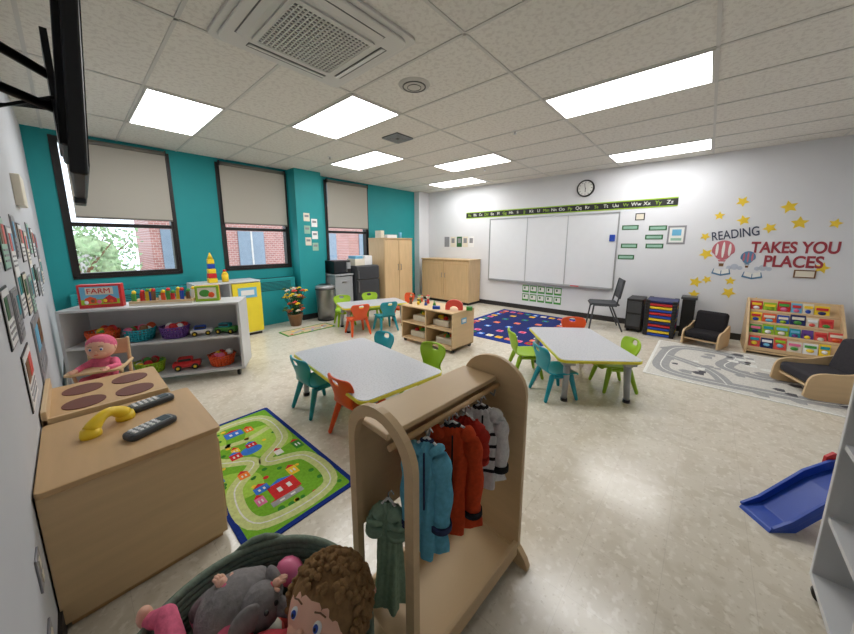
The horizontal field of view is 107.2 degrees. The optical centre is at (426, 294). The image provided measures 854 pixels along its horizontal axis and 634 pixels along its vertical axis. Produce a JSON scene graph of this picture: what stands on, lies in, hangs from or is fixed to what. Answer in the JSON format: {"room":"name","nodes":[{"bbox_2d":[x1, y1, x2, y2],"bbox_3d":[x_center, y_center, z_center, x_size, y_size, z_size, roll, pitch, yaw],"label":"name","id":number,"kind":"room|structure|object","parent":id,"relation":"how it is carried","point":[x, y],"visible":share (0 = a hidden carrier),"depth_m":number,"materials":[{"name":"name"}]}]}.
{"room":"classroom","nodes":[
{"label":"classroom","id":0,"kind":"room"},
{"bbox_2d":[0,78,63,633],"bbox_3d":[-1.807,-0.139,1.272,7.600,2.800,0.100,8,12,41],"label":"wall","id":1,"kind":"structure","parent":0,"point":[23,607],"depth_m":1.12,"materials":[{"name":"grey paint"}]},
{"bbox_2d":[0,173,47,413],"bbox_3d":[-2.640,-0.161,2.111,2.860,1.270,0.040,8,12,41],"label":"wall posters","id":2,"kind":"object","parent":1,"relation":"attached to","point":[25,297],"visible":1,"depth_m":1.67,"materials":[{"name":"white paper"}]},
{"bbox_2d":[0,95,54,109],"bbox_3d":[-1.016,-0.462,0.704,0.178,0.400,0.385,-3,10,-16],"label":"wall bracket","id":3,"kind":"object","parent":1,"relation":"attached to","point":[20,103],"visible":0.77,"depth_m":0.79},
{"bbox_2d":[49,0,89,205],"bbox_3d":[-0.910,-0.592,0.804,0.680,0.674,0.088,9,13,42],"label":"tv","id":4,"kind":"object","parent":3,"relation":"attached to","point":[65,15],"visible":1,"depth_m":0.60,"materials":[{"name":"black plastic"}]},
{"bbox_2d":[0,26,62,156],"bbox_3d":[-1.021,-0.566,0.725,0.300,0.380,0.237,8,12,41],"label":"wall bracket","id":5,"kind":"object","parent":1,"relation":"attached to","point":[47,71],"depth_m":0.79,"materials":[{"name":"metal"}]},
{"bbox_2d":[34,546,44,593],"bbox_3d":[-1.229,0.870,0.994,0.121,0.144,0.009,8,12,41],"label":"wall outlets","id":6,"kind":"object","parent":1,"relation":"attached to","point":[39,569],"depth_m":1.01,"materials":[{"name":"grey plastic"}]},
{"bbox_2d":[57,361,67,633],"bbox_3d":[-1.762,1.187,1.527,7.580,0.100,0.012,8,12,41],"label":"baseboard","id":7,"kind":"structure","parent":1,"relation":"attached to","point":[62,628],"depth_m":1.18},
{"bbox_2d":[19,124,414,310],"bbox_3d":[-2.428,-0.983,6.386,0.200,2.800,7.040,8,12,41],"label":"wall","id":8,"kind":"structure","parent":0,"point":[390,210],"depth_m":4.80,"materials":[{"name":"teal paint"}]},
{"bbox_2d":[47,134,182,279],"bbox_3d":[-4.157,-1.122,4.313,0.132,1.730,1.130,8,12,41],"label":"window","id":9,"kind":"structure","parent":8,"relation":"in","point":[52,139],"depth_m":4.13,"materials":[{"name":"brown metal"}]},
{"bbox_2d":[67,139,172,221],"bbox_3d":[-4.057,-1.504,4.202,0.076,0.980,0.980,8,12,41],"label":"roller blind","id":10,"kind":"object","parent":9,"relation":"attached to","point":[126,182],"visible":0.69,"depth_m":4.22,"materials":[{"name":"fabric"}]},
{"bbox_2d":[214,161,291,270],"bbox_3d":[-3.030,-1.329,5.569,0.132,1.730,1.130,8,12,41],"label":"window","id":11,"kind":"structure","parent":8,"relation":"in","point":[286,232],"depth_m":5.50,"materials":[{"name":"brown metal"}]},
{"bbox_2d":[217,160,287,225],"bbox_3d":[-2.954,-1.707,5.432,0.076,0.980,1.050,8,12,41],"label":"roller blind","id":12,"kind":"object","parent":11,"relation":"attached to","point":[251,195],"visible":1,"depth_m":5.39,"materials":[{"name":"fabric"}]},
{"bbox_2d":[323,179,368,259],"bbox_3d":[-1.778,-1.560,6.966,0.132,1.730,1.110,8,12,41],"label":"window","id":13,"kind":"structure","parent":8,"relation":"in","point":[365,232],"depth_m":6.76,"materials":[{"name":"brown metal"}]},
{"bbox_2d":[325,178,367,228],"bbox_3d":[-1.702,-1.938,6.829,0.076,0.980,1.030,8,12,41],"label":"roller blind","id":14,"kind":"object","parent":13,"relation":"attached to","point":[347,202],"visible":1,"depth_m":6.79,"materials":[{"name":"fabric"}]},
{"bbox_2d":[286,168,325,319],"bbox_3d":[-2.321,-0.944,6.148,0.280,2.800,0.520,8,12,41],"label":"wall column","id":15,"kind":"structure","parent":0,"point":[304,186],"depth_m":5.99,"materials":[{"name":"teal paint"}]},
{"bbox_2d":[303,213,318,250],"bbox_3d":[-2.211,-1.200,6.014,0.004,0.700,0.270,8,12,41],"label":"notices","id":16,"kind":"object","parent":15,"relation":"attached to","point":[306,216],"visible":1,"depth_m":6.01,"materials":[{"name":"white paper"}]},
{"bbox_2d":[414,192,428,296],"bbox_3d":[-0.146,-1.356,8.649,0.180,2.800,0.380,8,12,41],"label":"wall","id":17,"kind":"structure","parent":0,"point":[421,199],"depth_m":8.51,"materials":[{"name":"white paint"}]},
{"bbox_2d":[0,0,853,192],"bbox_3d":[0.455,-1.995,3.634,7.900,0.106,7.040,8,12,41],"label":"ceiling","id":18,"kind":"structure","parent":0,"point":[784,69],"depth_m":2.58,"materials":[{"name":"tile"}]},
{"bbox_2d":[127,87,224,135],"bbox_3d":[-2.675,-1.890,3.324,1.199,0.012,0.606,8,12,41],"label":"ceiling light panel","id":19,"kind":"object","parent":18,"relation":"in","point":[156,109],"depth_m":3.26,"materials":[{"name":"plastic"}]},
{"bbox_2d":[207,0,414,86],"bbox_3d":[-0.735,-1.662,2.050,0.960,0.048,0.960,8,12,41],"label":"air conditioner cassette","id":20,"kind":"object","parent":18,"relation":"attached to","point":[333,43],"visible":1,"depth_m":1.98,"materials":[{"name":"plastic"}]},
{"bbox_2d":[290,94,400,139],"bbox_3d":[-0.924,-1.912,3.456,1.199,0.012,0.606,8,12,41],"label":"ceiling light panel","id":21,"kind":"object","parent":18,"relation":"in","point":[352,114],"depth_m":3.39,"materials":[{"name":"plastic"}]},
{"bbox_2d":[330,151,403,169],"bbox_3d":[-1.005,-2.198,5.187,1.199,0.012,0.606,8,12,41],"label":"ceiling light panel","id":22,"kind":"object","parent":18,"relation":"in","point":[374,158],"depth_m":5.11,"materials":[{"name":"plastic"}]},
{"bbox_2d":[398,77,429,92],"bbox_3d":[-0.109,-1.779,2.687,0.270,0.025,0.270,8,12,41],"label":"ceiling speaker","id":23,"kind":"object","parent":18,"relation":"in","point":[408,84],"depth_m":2.65},
{"bbox_2d":[428,177,486,187],"bbox_3d":[0.665,-2.505,7.049,1.199,0.012,0.606,8,12,41],"label":"ceiling light panel","id":24,"kind":"object","parent":18,"relation":"in","point":[466,181],"depth_m":6.97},
{"bbox_2d":[433,153,510,171],"bbox_3d":[0.746,-2.219,5.318,1.199,0.012,0.606,8,12,41],"label":"ceiling light panel","id":25,"kind":"object","parent":18,"relation":"in","point":[489,159],"depth_m":5.27,"materials":[{"name":"plastic"}]},
{"bbox_2d":[543,48,715,118],"bbox_3d":[1.743,-1.802,2.788,1.199,0.012,0.606,8,12,41],"label":"ceiling light panel","id":26,"kind":"object","parent":18,"relation":"in","point":[696,70],"depth_m":2.70,"materials":[{"name":"plastic"}]},
{"bbox_2d":[608,138,712,162],"bbox_3d":[3.413,-2.109,4.650,1.199,0.012,0.606,8,12,41],"label":"ceiling light panel","id":27,"kind":"object","parent":18,"relation":"in","point":[707,144],"depth_m":4.61,"materials":[{"name":"plastic"}]},
{"bbox_2d":[67,296,844,633],"bbox_3d":[0.455,0.863,4.105,7.900,0.100,7.040,8,12,41],"label":"floor","id":28,"kind":"structure","parent":0,"point":[633,521],"depth_m":1.85,"materials":[{"name":"tile"}]},
{"bbox_2d":[63,336,133,382],"bbox_3d":[-2.437,0.723,2.402,0.325,0.732,0.373,-5,11,-28],"label":"high chair","id":29,"kind":"object","parent":28,"relation":"on","point":[123,344],"visible":0.29,"depth_m":2.42,"materials":[{"name":"brown wood"}]},
{"bbox_2d":[67,334,121,382],"bbox_3d":[-2.389,0.501,2.285,0.259,0.402,0.308,-3,10,-18],"label":"baby doll","id":30,"kind":"object","parent":29,"relation":"on","point":[101,347],"visible":0.69,"depth_m":2.29,"materials":[{"name":"pink fabric"}]},
{"bbox_2d":[40,367,170,426],"bbox_3d":[-1.921,0.833,1.952,0.590,0.660,0.507,8,12,41],"label":"stove","id":31,"kind":"object","parent":28,"relation":"on","point":[63,403],"visible":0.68,"depth_m":1.84,"materials":[{"name":"brown wood"}]},
{"bbox_2d":[33,388,227,624],"bbox_3d":[-1.416,0.927,1.569,0.637,0.600,0.586,8,12,41],"label":"cabinet","id":32,"kind":"object","parent":28,"relation":"on","point":[114,513],"visible":0.98,"depth_m":1.33,"materials":[{"name":"brown wood"}]},
{"bbox_2d":[79,406,135,440],"bbox_3d":[-1.523,0.586,1.503,0.076,0.095,0.226,1,9,6],"label":"handset","id":33,"kind":"object","parent":32,"relation":"on","point":[92,429],"visible":1,"depth_m":1.46,"materials":[{"name":"plastic"}]},
{"bbox_2d":[122,414,176,441],"bbox_3d":[-1.302,0.618,1.486,0.084,0.036,0.196,3,10,19],"label":"phone","id":34,"kind":"object","parent":32,"relation":"on","point":[136,433],"visible":1,"depth_m":1.46,"materials":[{"name":"grey plastic"}]},
{"bbox_2d":[127,393,173,412],"bbox_3d":[-1.500,0.581,1.712,0.084,0.036,0.196,5,11,29],"label":"phone","id":35,"kind":"object","parent":32,"relation":"on","point":[139,406],"visible":0.93,"depth_m":1.69,"materials":[{"name":"grey plastic"}]},
{"bbox_2d":[55,296,251,384],"bbox_3d":[-2.819,0.499,3.426,1.500,0.840,0.400,-3,10,-19],"label":"shelf unit","id":36,"kind":"object","parent":28,"relation":"on","point":[72,322],"visible":0.59,"depth_m":3.48,"materials":[{"name":"white laminate"}]},
{"bbox_2d":[76,283,125,308],"bbox_3d":[-3.231,0.006,3.129,0.320,0.230,0.089,-5,11,-27],"label":"box","id":37,"kind":"object","parent":36,"relation":"on","point":[106,294],"visible":1,"depth_m":3.10,"materials":[{"name":"red cardboard"}]},
{"bbox_2d":[84,325,120,339],"bbox_3d":[-3.271,0.398,3.184,0.266,0.165,0.266,8,12,41],"label":"basket","id":38,"kind":"object","parent":36,"relation":"on","point":[114,331],"visible":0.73,"depth_m":3.17,"materials":[{"name":"orange plastic"}]},
{"bbox_2d":[122,322,156,341],"bbox_3d":[-2.987,0.378,3.282,0.266,0.172,0.268,8,12,41],"label":"basket","id":39,"kind":"object","parent":36,"relation":"on","point":[136,333],"visible":0.99,"depth_m":3.22,"materials":[{"name":"teal plastic"}]},
{"bbox_2d":[133,355,166,372],"bbox_3d":[-2.954,0.740,3.364,0.266,0.166,0.266,8,12,41],"label":"basket","id":40,"kind":"object","parent":36,"relation":"on","point":[155,361],"visible":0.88,"depth_m":3.33,"materials":[{"name":"plastic"}]},
{"bbox_2d":[129,286,195,305],"bbox_3d":[-2.791,0.001,3.353,0.540,0.167,0.200,-3,10,-19],"label":"tray","id":41,"kind":"object","parent":36,"relation":"on","point":[150,294],"visible":0.98,"depth_m":3.31,"materials":[{"name":"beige wood"}]},
{"bbox_2d":[158,321,190,338],"bbox_3d":[-2.704,0.370,3.381,0.266,0.155,0.266,8,12,41],"label":"basket","id":42,"kind":"object","parent":36,"relation":"on","point":[181,328],"visible":1,"depth_m":3.32,"materials":[{"name":"purple plastic"}]},
{"bbox_2d":[172,355,201,371],"bbox_3d":[-2.639,0.744,3.465,0.251,0.134,0.137,-5,11,-28],"label":"toy truck","id":43,"kind":"object","parent":36,"relation":"on","point":[184,361],"visible":1,"depth_m":3.42,"materials":[{"name":"red plastic"}]},
{"bbox_2d":[194,284,220,301],"bbox_3d":[-2.420,-0.021,3.476,0.220,0.170,0.088,-4,10,-24],"label":"puzzle","id":44,"kind":"object","parent":36,"relation":"on","point":[202,292],"visible":1,"depth_m":3.44,"materials":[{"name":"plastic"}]},
{"bbox_2d":[207,348,235,366],"bbox_3d":[-2.334,0.700,3.588,0.266,0.173,0.266,8,12,41],"label":"basket","id":45,"kind":"object","parent":36,"relation":"on","point":[222,357],"visible":1,"depth_m":3.52,"materials":[{"name":"orange plastic"}]},
{"bbox_2d":[70,276,295,325],"bbox_3d":[-3.510,0.230,5.046,0.165,0.844,2.850,8,12,41],"label":"radiator cover","id":46,"kind":"object","parent":28,"relation":"on","point":[273,305],"visible":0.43,"depth_m":5.70,"materials":[{"name":"metal"}]},
{"bbox_2d":[187,278,263,334],"bbox_3d":[-3.138,0.223,4.962,0.460,0.885,0.880,8,12,41],"label":"storage cabinet","id":47,"kind":"object","parent":28,"relation":"on","point":[250,288],"visible":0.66,"depth_m":5.01,"materials":[{"name":"white laminate"}]},
{"bbox_2d":[206,253,217,282],"bbox_3d":[-3.205,-0.405,4.674,0.110,0.443,0.110,8,12,41],"label":"tower","id":48,"kind":"object","parent":47,"relation":"on","point":[211,272],"visible":1,"depth_m":4.65,"materials":[{"name":"yellow plastic"}]},
{"bbox_2d":[137,533,373,633],"bbox_3d":[-0.489,1.138,0.897,0.676,0.399,0.676,4,10,22],"label":"basket","id":49,"kind":"object","parent":28,"relation":"on","point":[264,549],"visible":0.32,"depth_m":1.14,"materials":[{"name":"green fabric"}]},
{"bbox_2d":[135,572,232,633],"bbox_3d":[-0.653,0.943,0.813,0.472,0.148,0.326,-1,9,-8],"label":"baby doll","id":50,"kind":"object","parent":49,"relation":"in","point":[166,619],"visible":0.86,"depth_m":0.90,"materials":[{"name":"fabric"}]},
{"bbox_2d":[189,555,302,629],"bbox_3d":[-0.503,1.049,0.893,0.568,0.134,0.541,8,12,41],"label":"toy","id":51,"kind":"object","parent":49,"relation":"in","point":[289,565],"visible":0.09,"depth_m":1.10,"materials":[{"name":"pink plastic"}]},
{"bbox_2d":[188,565,286,633],"bbox_3d":[-0.544,0.932,0.954,0.310,0.180,0.274,-6,11,-34],"label":"elephant","id":52,"kind":"object","parent":51,"relation":"on","point":[248,602],"visible":0.95,"depth_m":0.90},
{"bbox_2d":[250,574,287,633],"bbox_3d":[-0.412,0.938,0.829,0.420,0.133,0.292,-9,13,-43],"label":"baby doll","id":53,"kind":"object","parent":49,"relation":"in","point":[281,579],"visible":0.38,"depth_m":0.93,"materials":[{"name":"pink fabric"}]},
{"bbox_2d":[284,545,375,633],"bbox_3d":[-0.277,0.912,0.903,0.254,0.326,0.264,-1,9,-7],"label":"doll","id":54,"kind":"object","parent":49,"relation":"in","point":[333,591],"visible":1,"depth_m":0.85,"materials":[{"name":"brown plastic"}]},
{"bbox_2d":[217,408,350,543],"bbox_3d":[-1.151,1.127,2.172,1.360,0.008,0.630,8,12,41],"label":"rug","id":55,"kind":"object","parent":28,"relation":"on","point":[274,478],"visible":0.86,"depth_m":2.00,"materials":[{"name":"carpet"}]},
{"bbox_2d":[281,286,307,326],"bbox_3d":[-2.377,0.202,5.654,0.374,0.701,0.427,5,11,27],"label":"artificial flowers","id":56,"kind":"object","parent":28,"relation":"on","point":[295,316],"visible":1,"depth_m":5.60,"materials":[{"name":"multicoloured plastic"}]},
{"bbox_2d":[279,323,334,336],"bbox_3d":[-2.051,0.589,5.434,0.350,0.007,0.870,8,12,41],"label":"rug","id":57,"kind":"object","parent":28,"relation":"on","point":[316,327],"visible":1,"depth_m":5.40,"materials":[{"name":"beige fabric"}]},
{"bbox_2d":[290,355,342,420],"bbox_3d":[-0.994,0.762,2.811,0.341,0.520,0.385,8,12,41],"label":"chair","id":58,"kind":"object","parent":28,"relation":"on","point":[304,375],"visible":0.76,"depth_m":2.67,"materials":[{"name":"teal plastic"}]},
{"bbox_2d":[315,283,334,320],"bbox_3d":[-1.952,0.132,6.076,0.380,0.702,0.380,8,12,41],"label":"trash can","id":59,"kind":"object","parent":28,"relation":"on","point":[325,292],"visible":0.96,"depth_m":5.95,"materials":[{"name":"metal"}]},
{"bbox_2d":[325,273,353,316],"bbox_3d":[-1.854,-0.028,6.590,0.500,0.850,0.450,8,12,41],"label":"cabinet","id":60,"kind":"object","parent":28,"relation":"on","point":[343,282],"depth_m":6.39,"materials":[{"name":"grey laminate"}]},
{"bbox_2d":[325,260,350,273],"bbox_3d":[-1.826,-0.577,6.474,0.375,0.270,0.390,8,12,41],"label":"microwave oven","id":61,"kind":"object","parent":60,"relation":"on","point":[331,266],"visible":0.88,"depth_m":6.35,"materials":[{"name":"black plastic"}]},
{"bbox_2d":[333,295,356,326],"bbox_3d":[-1.504,0.280,5.732,0.342,0.520,0.385,-5,11,-28],"label":"chair","id":62,"kind":"object","parent":28,"relation":"on","point":[347,298],"visible":0.5,"depth_m":5.78,"materials":[{"name":"plastic"}]},
{"bbox_2d":[327,373,385,432],"bbox_3d":[-0.546,0.825,2.433,0.341,0.520,0.385,8,12,41],"label":"chair","id":63,"kind":"object","parent":28,"relation":"on","point":[343,387],"visible":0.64,"depth_m":2.29,"materials":[{"name":"orange plastic"}]},
{"bbox_2d":[345,304,371,337],"bbox_3d":[-1.127,0.380,5.128,0.341,0.520,0.385,-6,11,-33],"label":"chair","id":64,"kind":"object","parent":28,"relation":"on","point":[358,313],"visible":1,"depth_m":5.00,"materials":[{"name":"orange plastic"}]},
{"bbox_2d":[351,264,379,310],"bbox_3d":[-1.452,-0.165,6.959,0.590,1.000,0.600,8,12,41],"label":"mini fridge","id":65,"kind":"object","parent":28,"relation":"on","point":[365,277],"visible":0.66,"depth_m":6.68,"materials":[{"name":"grey metal"}]},
{"bbox_2d":[347,255,371,265],"bbox_3d":[-1.458,-0.755,6.847,0.300,0.200,0.470,8,12,41],"label":"storage boxes","id":66,"kind":"object","parent":65,"relation":"on","point":[357,260],"visible":0.94,"depth_m":6.72,"materials":[{"name":"beige plastic"}]},
{"bbox_2d":[294,338,441,404],"bbox_3d":[-0.574,0.803,2.840,0.780,0.430,1.300,-8,13,-41],"label":"table","id":67,"kind":"object","parent":28,"relation":"on","point":[375,372],"visible":0.76,"depth_m":2.65,"materials":[{"name":"laminate"}]},
{"bbox_2d":[336,298,406,332],"bbox_3d":[-0.973,0.346,5.612,1.150,0.430,0.600,-5,11,-28],"label":"table","id":68,"kind":"object","parent":28,"relation":"on","point":[345,306],"visible":0.77,"depth_m":5.53,"materials":[{"name":"laminate"}]},
{"bbox_2d":[374,331,393,348],"bbox_3d":[-0.552,0.676,3.333,0.341,0.520,0.385,8,12,41],"label":"chair","id":69,"kind":"object","parent":28,"relation":"on","point":[379,337],"visible":0.35,"depth_m":3.44,"materials":[{"name":"teal plastic"}]},
{"bbox_2d":[373,301,398,330],"bbox_3d":[-0.702,0.344,5.350,0.342,0.520,0.385,-6,11,-33],"label":"chair","id":70,"kind":"object","parent":28,"relation":"on","point":[387,311],"visible":0.98,"depth_m":5.22,"materials":[{"name":"teal plastic"}]},
{"bbox_2d":[368,238,411,300],"bbox_3d":[-0.846,-0.562,7.568,0.596,1.585,0.896,8,12,41],"label":"cabinet","id":71,"kind":"object","parent":28,"relation":"on","point":[393,256],"visible":0.9,"depth_m":7.27,"materials":[{"name":"brown wood"}]},
{"bbox_2d":[399,341,445,393],"bbox_3d":[-0.033,0.738,2.959,0.341,0.520,0.385,8,12,41],"label":"chair","id":72,"kind":"object","parent":28,"relation":"on","point":[433,357],"visible":0.39,"depth_m":3.05,"materials":[{"name":"plastic"}]},
{"bbox_2d":[401,300,473,352],"bbox_3d":[0.143,0.438,4.653,0.976,0.560,0.500,8,12,41],"label":"wooden cubby shelf","id":73,"kind":"object","parent":28,"relation":"on","point":[461,331],"visible":0.74,"depth_m":4.48,"materials":[{"name":"wood"}]},
{"bbox_2d":[411,311,451,345],"bbox_3d":[0.114,0.459,4.642,0.780,0.380,0.220,8,12,41],"label":"storage bins","id":74,"kind":"object","parent":73,"relation":"in","point":[442,320],"visible":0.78,"depth_m":4.50,"materials":[{"name":"beige plastic"}]},
{"bbox_2d":[348,353,529,633],"bbox_3d":[0.088,0.789,1.268,0.405,0.970,0.682,9,13,44],"label":"clothes rack","id":75,"kind":"object","parent":28,"relation":"on","point":[443,594],"visible":0.84,"depth_m":1.25,"materials":[{"name":"brown wood"}]},
{"bbox_2d":[365,489,405,617],"bbox_3d":[-0.138,0.921,1.161,0.158,0.465,0.119,2,10,14],"label":"gown","id":76,"kind":"object","parent":75,"relation":"hanging from","point":[383,521],"visible":0.96,"depth_m":1.13,"materials":[{"name":"fabric"}]},
{"bbox_2d":[400,428,453,561],"bbox_3d":[0.000,0.677,1.104,0.190,0.465,0.119,2,10,12],"label":"jacket","id":77,"kind":"object","parent":75,"relation":"hanging from","point":[436,494],"visible":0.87,"depth_m":1.06,"materials":[{"name":"fabric"}]},
{"bbox_2d":[430,412,483,535],"bbox_3d":[0.095,0.661,1.199,0.245,0.465,0.118,1,9,4],"label":"coat","id":78,"kind":"object","parent":75,"relation":"hanging from","point":[464,449],"visible":0.71,"depth_m":1.16,"materials":[{"name":"fabric"}]},
{"bbox_2d":[447,405,489,466],"bbox_3d":[0.152,0.629,1.270,0.199,0.405,0.124,2,10,14],"label":"coat","id":79,"kind":"object","parent":75,"relation":"hanging from","point":[482,433],"visible":0.32,"depth_m":1.21,"materials":[{"name":"fabric"}]},
{"bbox_2d":[458,396,508,489],"bbox_3d":[0.220,0.601,1.317,0.250,0.385,0.124,0,9,0],"label":"jacket","id":80,"kind":"object","parent":75,"relation":"hanging from","point":[493,420],"visible":0.55,"depth_m":1.28,"materials":[{"name":"fabric"}]},
{"bbox_2d":[421,257,480,304],"bbox_3d":[0.569,-0.384,8.022,1.496,1.085,0.536,8,12,41],"label":"base cabinet","id":81,"kind":"object","parent":28,"relation":"on","point":[443,279],"visible":0.97,"depth_m":7.71,"materials":[{"name":"brown wood"}]},
{"bbox_2d":[473,309,574,345],"bbox_3d":[1.625,0.539,5.736,1.650,0.007,2.200,8,12,41],"label":"rug","id":82,"kind":"object","parent":28,"relation":"on","point":[494,326],"visible":0.66,"depth_m":5.74,"materials":[{"name":"carpet"}]},
{"bbox_2d":[507,327,543,379],"bbox_3d":[1.095,0.641,3.550,0.385,0.520,0.342,0,9,1],"label":"chair","id":83,"kind":"object","parent":28,"relation":"on","point":[524,352],"visible":0.74,"depth_m":3.45,"materials":[{"name":"plastic"}]},
{"bbox_2d":[528,341,578,402],"bbox_3d":[1.225,0.720,3.066,0.385,0.520,0.342,-1,9,-8],"label":"chair","id":84,"kind":"object","parent":28,"relation":"on","point":[543,358],"visible":0.95,"depth_m":2.96,"materials":[{"name":"teal plastic"}]},
{"bbox_2d":[561,316,593,364],"bbox_3d":[1.892,0.568,3.988,0.342,0.520,0.385,1,9,3],"label":"chair","id":85,"kind":"object","parent":28,"relation":"on","point":[579,322],"visible":0.24,"depth_m":4.10,"materials":[{"name":"orange plastic"}]},
{"bbox_2d":[529,327,642,403],"bbox_3d":[1.608,0.709,3.412,0.740,0.430,1.150,1,9,3],"label":"table","id":86,"kind":"object","parent":28,"relation":"on","point":[569,346],"visible":0.94,"depth_m":3.09,"materials":[{"name":"laminate"}]},
{"bbox_2d":[586,278,625,331],"bbox_3d":[3.101,0.143,5.482,0.516,0.873,0.486,4,10,21],"label":"chair","id":87,"kind":"object","parent":28,"relation":"on","point":[620,285],"visible":0.98,"depth_m":5.38,"materials":[{"name":"grey metal"}]},
{"bbox_2d":[588,336,641,394],"bbox_3d":[1.924,0.695,3.219,0.385,0.520,0.342,1,9,3],"label":"chair","id":88,"kind":"object","parent":28,"relation":"on","point":[627,344],"visible":0.49,"depth_m":3.12,"materials":[{"name":"plastic"}]},
{"bbox_2d":[624,295,647,331],"bbox_3d":[3.577,0.316,5.397,0.230,0.560,0.460,8,12,41],"label":"filing cabinet","id":89,"kind":"object","parent":28,"relation":"on","point":[635,308],"visible":0.95,"depth_m":5.23,"materials":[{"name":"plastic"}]},
{"bbox_2d":[642,296,679,338],"bbox_3d":[3.797,0.349,5.111,0.400,0.575,0.450,8,12,41],"label":"mats","id":90,"kind":"object","parent":28,"relation":"on","point":[661,314],"visible":1,"depth_m":4.96,"materials":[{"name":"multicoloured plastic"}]},
{"bbox_2d":[678,295,697,335],"bbox_3d":[4.156,0.336,5.030,0.200,0.640,0.260,8,12,41],"label":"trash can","id":91,"kind":"object","parent":28,"relation":"on","point":[689,301],"visible":0.88,"depth_m":4.94,"materials":[{"name":"plastic"}]},
{"bbox_2d":[680,310,730,349],"bbox_3d":[4.053,0.495,4.571,0.515,0.474,0.415,-6,11,-33],"label":"lounge chair","id":92,"kind":"object","parent":28,"relation":"on","point":[708,326],"visible":1,"depth_m":4.55,"materials":[{"name":"fabric"}]},
{"bbox_2d":[643,340,847,417],"bbox_3d":[3.685,0.883,3.655,1.770,0.007,1.630,8,12,41],"label":"rug","id":93,"kind":"object","parent":28,"relation":"on","point":[735,372],"visible":0.79,"depth_m":3.61,"materials":[{"name":"carpet"}]},
{"bbox_2d":[769,338,853,404],"bbox_3d":[3.920,0.709,3.072,0.588,0.541,0.473,3,10,19],"label":"lounge chair","id":94,"kind":"object","parent":93,"relation":"on","point":[830,378],"visible":1,"depth_m":3.04,"materials":[{"name":"brown wood"}]},
{"bbox_2d":[739,452,836,532],"bbox_3d":[2.018,1.045,1.665,0.519,0.335,0.214,0,9,1],"label":"slide","id":95,"kind":"object","parent":28,"relation":"on","point":[796,502],"visible":0.7,"depth_m":1.69,"materials":[{"name":"blue plastic"}]},
{"bbox_2d":[740,297,846,357],"bbox_3d":[4.855,0.448,4.198,0.864,0.690,0.670,8,12,41],"label":"display rack","id":96,"kind":"object","parent":28,"relation":"on","point":[796,329],"visible":0.99,"depth_m":4.16,"materials":[{"name":"brown wood"}]},
{"bbox_2d":[809,384,853,633],"bbox_3d":[1.505,0.818,0.849,0.380,1.050,0.810,8,12,41],"label":"storage shelf","id":97,"kind":"object","parent":28,"relation":"on","point":[831,573],"visible":1,"depth_m":1.24,"materials":[{"name":"laminate"}]},
{"bbox_2d":[429,135,853,338],"bbox_3d":[2.792,-0.985,6.401,7.600,2.800,0.100,8,12,41],"label":"wall","id":98,"kind":"structure","parent":0,"point":[816,175],"depth_m":4.91,"materials":[{"name":"white paint"}]},
{"bbox_2d":[444,236,473,246],"bbox_3d":[0.810,-1.358,8.045,0.920,0.260,0.004,8,12,41],"label":"photos","id":99,"kind":"object","parent":98,"relation":"attached to","point":[466,243],"visible":1,"depth_m":8.01,"materials":[{"name":"white paper"}]},
{"bbox_2d":[522,285,561,304],"bbox_3d":[2.457,-0.011,6.789,0.850,0.350,0.006,8,12,41],"label":"cards","id":100,"kind":"object","parent":98,"relation":"attached to","point":[533,289],"visible":1,"depth_m":6.77,"materials":[{"name":"green paper"}]},
{"bbox_2d":[488,212,620,289],"bbox_3d":[2.451,-0.931,6.593,2.650,1.420,0.080,8,12,41],"label":"whiteboard","id":101,"kind":"object","parent":98,"relation":"attached to","point":[569,250],"visible":1,"depth_m":6.44,"materials":[{"name":"plastic"}]},
{"bbox_2d":[466,197,678,218],"bbox_3d":[2.519,-1.739,6.446,4.130,0.148,0.008,8,12,41],"label":"strip","id":102,"kind":"object","parent":98,"relation":"attached to","point":[668,201],"visible":1,"depth_m":6.04,"materials":[{"name":"paper"}]},
{"bbox_2d":[577,180,594,196],"bbox_3d":[2.995,-2.016,5.951,0.310,0.310,0.042,8,12,41],"label":"wall clock","id":103,"kind":"object","parent":98,"relation":"attached to","point":[585,188],"visible":1,"depth_m":5.94,"materials":[{"name":"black plastic"}]},
{"bbox_2d":[478,299,740,339],"bbox_3d":[2.822,0.363,6.520,7.420,0.100,0.012,8,12,41],"label":"baseboard","id":104,"kind":"structure","parent":98,"relation":"attached to","point":[734,336],"depth_m":6.53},
{"bbox_2d":[618,213,686,259],"bbox_3d":[3.833,-1.001,5.392,0.925,0.800,0.006,8,12,41],"label":"labels","id":105,"kind":"object","parent":98,"relation":"attached to","point":[676,234],"visible":1,"depth_m":5.33,"materials":[{"name":"paper"}]},
{"bbox_2d":[688,197,841,297],"bbox_3d":[4.813,-0.632,4.577,1.443,1.581,0.004,8,12,41],"label":"stickers","id":106,"kind":"object","parent":98,"relation":"attached to","point":[800,222],"visible":0.93,"depth_m":4.62},
{"bbox_2d":[711,226,841,278],"bbox_3d":[4.887,-0.597,4.515,1.272,0.769,0.006,8,12,41],"label":"decal","id":107,"kind":"object","parent":98,"relation":"attached to","point":[722,250],"visible":1,"depth_m":4.59,"materials":[{"name":"paper"}]},
{"label":"outside","id":108,"kind":"structure","parent":0,"visible":0},
{"bbox_3d":[-16.318,2.602,18.445,32.000,0.200,45.000,8,12,41],"label":"ground","id":109,"kind":"structure","parent":108,"visible":0},
{"bbox_2d":[73,226,142,272],"bbox_3d":[-8.189,1.288,7.640,1.810,5.915,2.570,8,12,41],"label":"street tree","id":110,"kind":"object","parent":109,"relation":"on","point":[107,254],"visible":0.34,"depth_m":7.53,"materials":[{"name":"green plant"}]},
{"bbox_2d":[134,184,362,269],"bbox_3d":[-5.615,-2.550,15.271,3.070,11.000,12.250,8,12,41],"label":"brick building","id":111,"kind":"structure","parent":109,"relation":"on","point":[244,247],"depth_m":11.78,"materials":[{"name":"brick"}]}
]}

